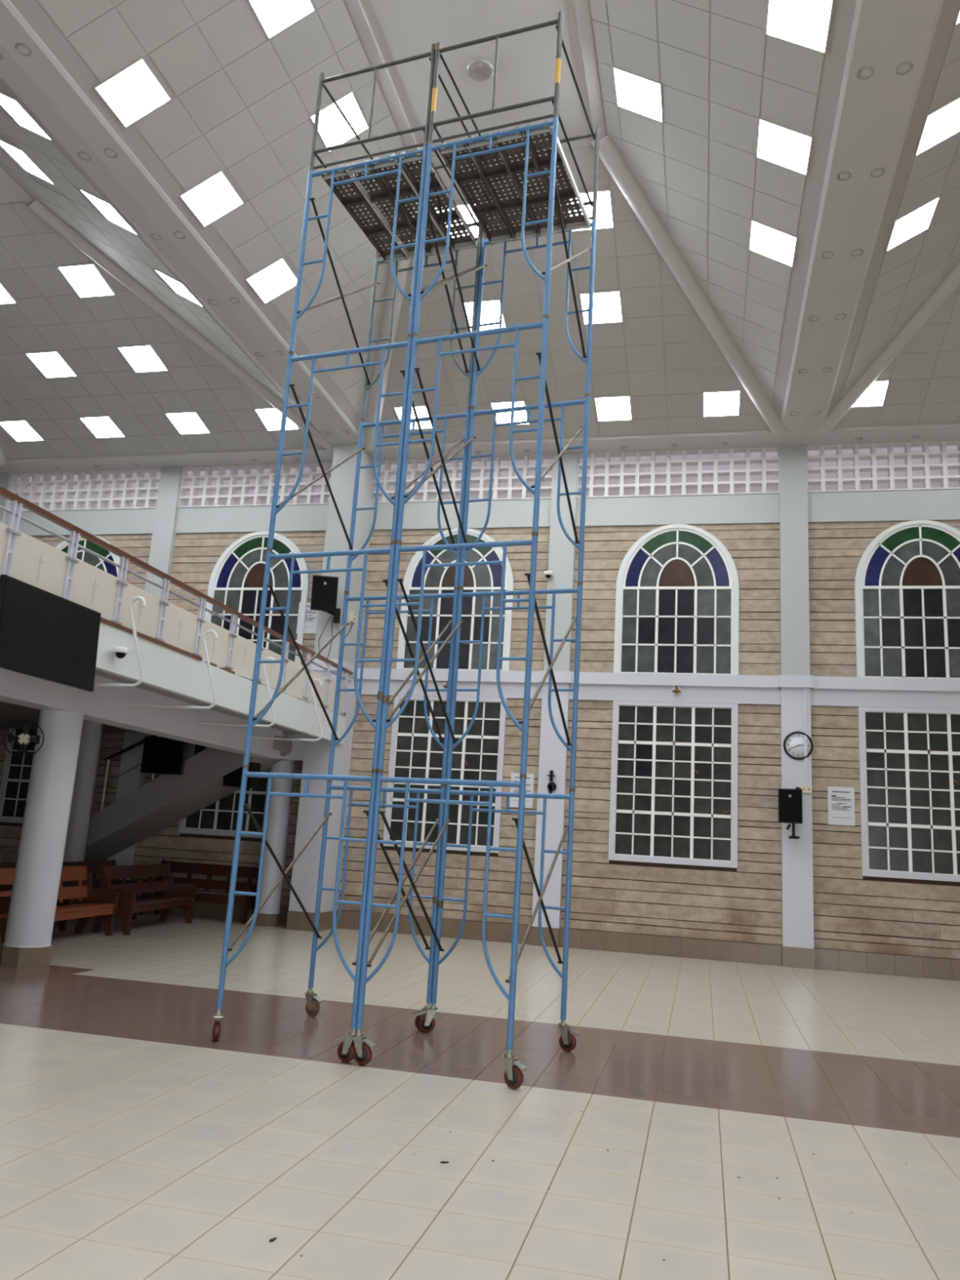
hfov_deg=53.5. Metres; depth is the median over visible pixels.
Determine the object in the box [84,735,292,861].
staircase
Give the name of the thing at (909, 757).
window
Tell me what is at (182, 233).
recessed light
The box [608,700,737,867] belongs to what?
window
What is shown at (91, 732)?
column
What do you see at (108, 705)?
beam
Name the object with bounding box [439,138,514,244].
plank
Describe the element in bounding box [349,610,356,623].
box
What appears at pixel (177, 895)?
bench
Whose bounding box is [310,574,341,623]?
loudspeaker
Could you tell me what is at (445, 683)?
brass fitting
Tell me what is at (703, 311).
ceiling
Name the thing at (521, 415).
ceiling light
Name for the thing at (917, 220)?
ceiling light
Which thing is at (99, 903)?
bench
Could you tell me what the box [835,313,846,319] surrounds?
recessed light
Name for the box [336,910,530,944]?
baseboard
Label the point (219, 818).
window
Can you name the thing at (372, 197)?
plank
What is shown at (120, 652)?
dome camera
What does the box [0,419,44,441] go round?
ceiling light
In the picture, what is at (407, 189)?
plank
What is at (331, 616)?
cable
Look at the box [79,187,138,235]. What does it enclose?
ceiling light
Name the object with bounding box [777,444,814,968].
column
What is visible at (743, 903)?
wall
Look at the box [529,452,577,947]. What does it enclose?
column
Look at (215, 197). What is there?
ceiling light
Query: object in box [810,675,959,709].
trim
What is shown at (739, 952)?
baseboard
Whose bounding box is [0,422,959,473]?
beam
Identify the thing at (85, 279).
ceiling light
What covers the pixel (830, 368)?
recessed light
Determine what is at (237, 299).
recessed light
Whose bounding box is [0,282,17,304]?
ceiling light
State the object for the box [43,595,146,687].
pipe
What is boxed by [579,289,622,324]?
ceiling light
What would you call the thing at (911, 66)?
recessed light
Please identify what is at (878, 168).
recessed light
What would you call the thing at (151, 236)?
recessed light
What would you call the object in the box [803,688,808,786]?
conduit
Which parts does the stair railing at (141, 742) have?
post, rail, handrail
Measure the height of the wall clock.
0.460 m
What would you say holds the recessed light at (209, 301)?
attached to the beam at (39, 80)
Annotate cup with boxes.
[671,689,680,693]
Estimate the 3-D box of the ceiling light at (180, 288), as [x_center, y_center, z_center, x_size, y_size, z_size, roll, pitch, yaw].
[-4.187,-4.907,13.277,0.472,0.277,0.594,1,-12,13]
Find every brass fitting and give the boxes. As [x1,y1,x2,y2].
[443,680,448,688]
[671,685,681,695]
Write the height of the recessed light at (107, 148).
0.020 m
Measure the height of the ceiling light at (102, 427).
0.170 m
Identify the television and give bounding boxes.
[0,574,101,691]
[140,736,186,774]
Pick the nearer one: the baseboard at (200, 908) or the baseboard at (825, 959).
the baseboard at (825, 959)
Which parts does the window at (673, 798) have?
pane, pane, pane, pane, pane, pane, pane, pane, pane, pane, pane, pane, pane, pane, pane, pane, pane, pane, pane, pane, pane, pane, pane, pane, pane, pane, pane, pane, pane, pane, pane, pane, pane, pane, pane, pane, pane, pane, pane, pane, pane, pane, pane, pane, pane, pane, pane, pane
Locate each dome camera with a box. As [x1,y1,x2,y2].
[111,646,128,658]
[543,570,552,577]
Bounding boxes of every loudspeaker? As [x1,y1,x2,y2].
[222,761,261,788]
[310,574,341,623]
[777,786,802,839]
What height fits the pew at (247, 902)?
0.950 m
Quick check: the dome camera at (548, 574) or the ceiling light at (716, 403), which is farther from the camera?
the dome camera at (548, 574)
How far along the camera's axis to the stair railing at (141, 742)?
16.46 m
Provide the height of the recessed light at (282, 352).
0.020 m
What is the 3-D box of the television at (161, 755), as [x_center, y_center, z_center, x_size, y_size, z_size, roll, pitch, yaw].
[-4.761,1.562,14.441,0.680,0.930,0.096,1,-12,13]
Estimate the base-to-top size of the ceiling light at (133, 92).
0.300 m
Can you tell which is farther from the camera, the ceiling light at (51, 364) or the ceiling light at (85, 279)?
the ceiling light at (51, 364)
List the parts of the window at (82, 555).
pane, pane, pane, pane, pane, pane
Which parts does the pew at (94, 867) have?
panel, rail, rail, seat, panel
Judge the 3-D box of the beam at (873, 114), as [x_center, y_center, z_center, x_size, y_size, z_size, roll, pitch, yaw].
[2.776,-6.093,4.797,0.700,0.165,23.720,1,-12,13]
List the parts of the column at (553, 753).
skirting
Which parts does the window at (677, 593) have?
pane, pane, pane, pane, pane, pane, pane, pane, pane, pane, pane, pane, pane, pane, pane, pane, pane, pane, pane, pane, pane, pane, pane, pane, pane, pane, pane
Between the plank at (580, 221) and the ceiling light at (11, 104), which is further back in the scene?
the ceiling light at (11, 104)
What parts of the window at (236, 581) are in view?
pane, pane, pane, pane, pane, pane, pane, pane, pane, pane, pane, pane, pane, pane, pane, pane, pane, pane, pane, pane, pane, pane, pane, pane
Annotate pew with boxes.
[0,862,16,891]
[56,859,139,931]
[139,859,258,924]
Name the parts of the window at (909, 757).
pane, pane, pane, pane, pane, pane, pane, pane, pane, pane, pane, pane, pane, pane, pane, pane, pane, pane, pane, pane, pane, pane, pane, pane, pane, pane, pane, pane, pane, pane, pane, pane, pane, pane, pane, pane, pane, pane, pane, pane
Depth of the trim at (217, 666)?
17.88 m
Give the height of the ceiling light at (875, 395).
0.168 m
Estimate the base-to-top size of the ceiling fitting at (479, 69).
0.050 m
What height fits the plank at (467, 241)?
0.067 m
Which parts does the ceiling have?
ridge panel, ridge moulding, ridge moulding, ridge panel, ridge moulding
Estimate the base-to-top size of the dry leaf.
0.006 m
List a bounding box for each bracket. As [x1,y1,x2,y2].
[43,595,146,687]
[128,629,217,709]
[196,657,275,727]
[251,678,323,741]
[546,770,556,793]
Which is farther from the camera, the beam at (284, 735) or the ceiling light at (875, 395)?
the beam at (284, 735)
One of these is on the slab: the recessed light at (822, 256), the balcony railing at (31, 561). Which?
the balcony railing at (31, 561)
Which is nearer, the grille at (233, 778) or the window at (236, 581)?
the grille at (233, 778)
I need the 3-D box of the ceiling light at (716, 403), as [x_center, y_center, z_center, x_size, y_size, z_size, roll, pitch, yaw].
[3.961,-3.877,15.633,0.584,0.170,0.599,1,-12,13]
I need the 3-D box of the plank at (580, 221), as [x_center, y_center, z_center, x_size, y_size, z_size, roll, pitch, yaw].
[0.718,-4.158,8.627,0.252,0.067,1.399,-1,-13,20]
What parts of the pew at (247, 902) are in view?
panel, seat, rail, rail, panel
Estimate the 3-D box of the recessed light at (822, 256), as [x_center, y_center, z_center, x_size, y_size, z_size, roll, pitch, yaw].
[4.115,-4.563,11.288,0.150,0.020,0.148,1,-12,13]
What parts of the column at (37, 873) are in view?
skirting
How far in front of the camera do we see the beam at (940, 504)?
15.98 m
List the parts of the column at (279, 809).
skirting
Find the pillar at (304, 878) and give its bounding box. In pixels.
[285,442,375,931]
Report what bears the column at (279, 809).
on the floor
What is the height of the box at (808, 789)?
0.110 m
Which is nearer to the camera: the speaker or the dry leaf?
the dry leaf
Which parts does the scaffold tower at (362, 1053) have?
plate, post, post, post, post, plate, post, post, frame, post, rail, rail, frame, post, post, frame, post, frame, toe rail, rail, guard frame, plate, frame, post, frame, frame, post, frame, post, rail, guard frame, post, post, plate, post, rail, rail, post, post, post, post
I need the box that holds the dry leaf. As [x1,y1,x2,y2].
[269,1236,276,1242]
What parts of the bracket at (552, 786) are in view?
plate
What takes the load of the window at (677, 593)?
in the wall at (743, 903)
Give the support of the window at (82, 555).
in the wall at (743, 903)
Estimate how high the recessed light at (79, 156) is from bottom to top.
0.020 m
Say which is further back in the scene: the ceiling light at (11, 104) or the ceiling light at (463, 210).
the ceiling light at (463, 210)
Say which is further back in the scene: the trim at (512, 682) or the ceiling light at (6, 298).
the trim at (512, 682)
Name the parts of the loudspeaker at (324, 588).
wall plate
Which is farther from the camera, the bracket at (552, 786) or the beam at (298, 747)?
the beam at (298, 747)
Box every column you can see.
[0,472,12,523]
[0,709,84,967]
[62,719,102,862]
[106,466,182,879]
[253,760,294,926]
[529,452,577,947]
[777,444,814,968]
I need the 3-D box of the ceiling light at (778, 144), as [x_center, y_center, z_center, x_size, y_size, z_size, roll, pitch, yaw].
[3.198,-5.191,10.031,0.532,0.311,0.574,1,-12,13]
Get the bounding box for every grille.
[223,762,250,786]
[311,576,337,610]
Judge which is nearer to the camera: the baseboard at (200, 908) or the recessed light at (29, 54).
the recessed light at (29, 54)
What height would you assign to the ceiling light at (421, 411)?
0.170 m
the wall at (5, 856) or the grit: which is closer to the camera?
the grit
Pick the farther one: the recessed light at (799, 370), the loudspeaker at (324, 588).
the loudspeaker at (324, 588)
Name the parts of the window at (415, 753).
pane, pane, pane, pane, pane, pane, pane, pane, pane, pane, pane, pane, pane, pane, pane, pane, pane, pane, pane, pane, pane, pane, pane, pane, pane, pane, pane, pane, pane, pane, pane, pane, pane, pane, pane, pane, pane, pane, pane, pane, pane, pane, pane, pane, pane, pane, pane, pane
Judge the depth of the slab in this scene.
12.15 m
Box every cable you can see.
[318,616,330,654]
[327,616,332,658]
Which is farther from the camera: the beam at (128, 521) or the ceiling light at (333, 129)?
the beam at (128, 521)
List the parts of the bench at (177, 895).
panel, rail, rail, seat, panel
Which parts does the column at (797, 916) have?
skirting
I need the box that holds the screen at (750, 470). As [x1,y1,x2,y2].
[6,440,959,511]
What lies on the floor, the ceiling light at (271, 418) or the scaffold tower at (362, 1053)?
the scaffold tower at (362, 1053)
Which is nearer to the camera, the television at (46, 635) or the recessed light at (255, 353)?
the television at (46, 635)
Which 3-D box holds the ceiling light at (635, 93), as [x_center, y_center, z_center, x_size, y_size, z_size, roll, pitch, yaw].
[1.760,-6.043,10.560,0.532,0.311,0.574,1,-12,13]
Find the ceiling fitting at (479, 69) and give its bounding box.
[466,57,493,81]
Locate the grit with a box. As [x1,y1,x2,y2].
[300,1111,906,1261]
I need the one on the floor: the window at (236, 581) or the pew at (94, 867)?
the pew at (94, 867)
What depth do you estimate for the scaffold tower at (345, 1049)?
8.34 m
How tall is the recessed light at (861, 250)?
0.020 m
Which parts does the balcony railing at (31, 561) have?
glass panel, post, glass panel, post, glass panel, post, glass panel, post, glass panel, post, glass panel, post, glass panel, post, glass panel, post, glass panel, post, glass panel, post, glass panel, post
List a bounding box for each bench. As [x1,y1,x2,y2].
[0,864,119,943]
[91,862,196,935]
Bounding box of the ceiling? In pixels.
[0,0,959,465]
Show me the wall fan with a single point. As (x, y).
(24, 739)
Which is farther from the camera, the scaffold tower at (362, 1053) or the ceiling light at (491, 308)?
the ceiling light at (491, 308)
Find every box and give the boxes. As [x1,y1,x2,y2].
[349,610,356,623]
[800,785,812,793]
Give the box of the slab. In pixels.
[0,617,346,744]
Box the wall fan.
[3,720,44,757]
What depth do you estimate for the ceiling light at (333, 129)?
11.17 m
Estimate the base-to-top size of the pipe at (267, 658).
0.999 m
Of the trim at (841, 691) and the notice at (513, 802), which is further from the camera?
the notice at (513, 802)
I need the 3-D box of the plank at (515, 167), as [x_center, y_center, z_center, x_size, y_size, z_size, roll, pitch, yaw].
[0.476,-4.154,8.716,0.252,0.067,1.399,-1,-13,20]
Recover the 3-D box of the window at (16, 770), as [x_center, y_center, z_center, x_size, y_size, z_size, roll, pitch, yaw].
[-8.301,2.228,18.502,2.060,2.660,0.088,1,-12,13]
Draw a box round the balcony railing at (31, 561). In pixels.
[0,486,353,717]
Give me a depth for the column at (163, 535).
18.80 m
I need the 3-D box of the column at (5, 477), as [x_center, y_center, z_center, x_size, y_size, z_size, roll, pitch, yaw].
[-10.363,0.685,19.274,0.550,8.630,0.200,1,-12,13]
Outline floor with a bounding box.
[0,911,959,1279]
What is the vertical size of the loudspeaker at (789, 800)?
0.800 m
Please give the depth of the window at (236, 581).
18.32 m
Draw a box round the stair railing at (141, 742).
[100,734,159,810]
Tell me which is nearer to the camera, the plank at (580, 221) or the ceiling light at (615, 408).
the plank at (580, 221)
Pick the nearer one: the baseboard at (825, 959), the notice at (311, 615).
the baseboard at (825, 959)
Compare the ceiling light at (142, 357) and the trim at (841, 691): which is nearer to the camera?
the trim at (841, 691)
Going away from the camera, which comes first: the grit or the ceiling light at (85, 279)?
the grit
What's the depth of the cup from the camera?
15.99 m
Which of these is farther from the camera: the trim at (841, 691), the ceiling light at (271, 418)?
the ceiling light at (271, 418)
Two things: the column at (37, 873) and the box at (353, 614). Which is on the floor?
the column at (37, 873)
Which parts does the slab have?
timber trim, timber trim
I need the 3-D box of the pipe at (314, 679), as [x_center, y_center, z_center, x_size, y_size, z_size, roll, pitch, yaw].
[-3.011,1.094,15.094,1.197,0.999,0.036,1,-12,13]
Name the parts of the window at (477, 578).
pane, pane, pane, pane, pane, pane, pane, pane, pane, pane, pane, pane, pane, pane, pane, pane, pane, pane, pane, pane, pane, pane, pane, pane, pane, pane, pane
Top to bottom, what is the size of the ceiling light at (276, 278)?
0.300 m
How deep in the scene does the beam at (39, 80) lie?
11.06 m
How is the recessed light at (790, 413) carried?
attached to the beam at (873, 114)
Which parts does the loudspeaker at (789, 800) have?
stem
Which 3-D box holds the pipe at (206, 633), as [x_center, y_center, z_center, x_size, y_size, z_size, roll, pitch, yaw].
[-3.770,0.354,11.842,1.197,0.999,0.036,1,-12,13]
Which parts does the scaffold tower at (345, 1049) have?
plate, post, post, post, post, frame, post, post, frame, post, rail, rail, frame, plate, post, post, frame, toe rail, rail, post, guard frame, post, post, frame, frame, post, frame, post, frame, guard frame, post, rail, post, post, rail, rail, post, post, post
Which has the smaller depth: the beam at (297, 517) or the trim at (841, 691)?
the trim at (841, 691)
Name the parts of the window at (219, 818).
pane, pane, pane, pane, pane, pane, pane, pane, pane, pane, pane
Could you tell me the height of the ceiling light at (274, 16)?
0.294 m
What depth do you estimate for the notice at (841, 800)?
15.13 m
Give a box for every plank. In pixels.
[321,164,407,263]
[346,159,430,259]
[372,153,453,255]
[398,147,477,251]
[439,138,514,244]
[466,132,538,240]
[494,126,561,236]
[524,120,591,232]
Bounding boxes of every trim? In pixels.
[217,666,279,691]
[357,667,542,699]
[568,671,781,705]
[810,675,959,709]
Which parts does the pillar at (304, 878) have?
skirting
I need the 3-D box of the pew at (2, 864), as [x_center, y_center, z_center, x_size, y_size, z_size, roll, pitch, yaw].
[-6.499,3.407,12.493,0.585,0.950,2.450,2,-12,7]
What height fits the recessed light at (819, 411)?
0.020 m
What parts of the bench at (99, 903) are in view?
panel, rail, rail, seat, panel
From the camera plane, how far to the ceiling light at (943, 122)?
9.56 m
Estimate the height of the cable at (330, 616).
0.733 m
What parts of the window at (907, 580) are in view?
pane, pane, pane, pane, pane, pane, pane, pane, pane, pane, pane, pane, pane, pane, pane, pane, pane, pane, pane, pane, pane, pane, pane, pane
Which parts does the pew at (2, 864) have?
rail, rail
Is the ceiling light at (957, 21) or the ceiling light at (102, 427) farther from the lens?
the ceiling light at (102, 427)
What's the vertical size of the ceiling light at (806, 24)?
0.311 m
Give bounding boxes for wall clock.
[783,731,813,759]
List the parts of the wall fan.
blade, blade, motor, blade, blade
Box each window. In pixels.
[0,728,103,822]
[55,535,119,577]
[178,692,297,838]
[201,531,309,665]
[382,695,506,853]
[395,528,513,671]
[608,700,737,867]
[613,524,738,675]
[854,520,959,679]
[857,706,959,881]
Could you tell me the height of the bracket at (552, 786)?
0.380 m
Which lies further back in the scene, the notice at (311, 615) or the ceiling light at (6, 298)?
the notice at (311, 615)
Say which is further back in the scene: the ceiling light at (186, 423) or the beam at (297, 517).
the beam at (297, 517)
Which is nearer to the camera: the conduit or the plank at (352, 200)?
the plank at (352, 200)
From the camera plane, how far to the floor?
5.67 m
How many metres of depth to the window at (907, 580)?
15.59 m
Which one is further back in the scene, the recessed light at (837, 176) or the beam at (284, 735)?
the beam at (284, 735)
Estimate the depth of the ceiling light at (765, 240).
11.59 m
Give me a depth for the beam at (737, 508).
16.75 m
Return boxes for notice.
[296,602,318,633]
[509,773,533,808]
[827,786,855,826]
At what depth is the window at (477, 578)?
17.33 m
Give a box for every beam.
[0,0,359,444]
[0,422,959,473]
[0,667,282,759]
[4,508,155,536]
[174,504,328,533]
[280,732,286,759]
[280,733,305,761]
[369,498,551,530]
[575,493,779,526]
[781,0,943,435]
[807,488,959,522]
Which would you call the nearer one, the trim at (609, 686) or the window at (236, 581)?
the trim at (609, 686)
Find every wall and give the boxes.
[0,520,959,959]
[0,850,100,878]
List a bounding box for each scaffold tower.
[211,43,487,1062]
[352,10,599,1088]
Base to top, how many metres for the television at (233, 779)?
0.980 m
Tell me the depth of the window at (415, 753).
16.70 m
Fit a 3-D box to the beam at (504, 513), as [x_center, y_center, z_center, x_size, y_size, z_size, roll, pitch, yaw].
[-0.391,-2.322,17.705,3.530,0.530,0.060,1,-12,13]
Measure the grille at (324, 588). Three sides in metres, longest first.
0.560 x 0.410 x 0.012 m
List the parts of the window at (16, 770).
pane, pane, pane, pane, pane, pane, pane, pane, pane, pane, pane, pane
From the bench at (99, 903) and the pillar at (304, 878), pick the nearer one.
the bench at (99, 903)
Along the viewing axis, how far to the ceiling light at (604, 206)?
12.54 m
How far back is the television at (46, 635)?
8.89 m
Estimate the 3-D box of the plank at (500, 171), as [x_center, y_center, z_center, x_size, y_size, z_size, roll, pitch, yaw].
[0.234,-4.149,8.806,0.252,0.067,1.399,-1,-13,20]
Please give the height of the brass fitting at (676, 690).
0.170 m
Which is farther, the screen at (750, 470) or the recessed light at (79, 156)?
the screen at (750, 470)
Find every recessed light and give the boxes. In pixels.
[14,42,32,56]
[77,151,92,161]
[103,147,118,158]
[150,233,162,241]
[173,231,186,239]
[208,298,218,305]
[229,297,239,303]
[254,351,264,357]
[274,351,284,355]
[789,411,799,416]
[797,368,808,373]
[808,315,820,321]
[811,410,821,415]
[820,251,834,259]
[822,367,832,373]
[835,170,851,181]
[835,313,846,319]
[850,248,863,257]
[856,66,874,79]
[870,167,884,177]
[895,61,913,75]
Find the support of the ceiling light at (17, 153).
attached to the ceiling
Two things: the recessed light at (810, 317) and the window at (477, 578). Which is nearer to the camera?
the recessed light at (810, 317)
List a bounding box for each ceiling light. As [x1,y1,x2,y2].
[0,91,53,141]
[0,138,55,185]
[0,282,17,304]
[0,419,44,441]
[25,351,77,377]
[57,262,115,297]
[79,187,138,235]
[79,415,125,438]
[93,57,171,128]
[116,344,168,373]
[153,268,204,306]
[164,411,210,435]
[179,169,244,227]
[244,257,297,303]
[248,0,315,39]
[254,407,299,431]
[309,90,368,152]
[393,405,431,429]
[434,203,478,237]
[463,298,506,331]
[490,400,529,425]
[565,189,613,231]
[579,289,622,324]
[594,395,631,421]
[613,66,663,123]
[702,390,740,417]
[749,219,797,266]
[755,117,813,175]
[765,0,834,53]
[851,379,889,407]
[884,195,940,252]
[914,95,959,156]
[953,4,959,26]
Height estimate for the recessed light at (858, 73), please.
0.020 m
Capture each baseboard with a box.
[139,894,288,924]
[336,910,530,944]
[559,928,782,965]
[814,948,959,981]

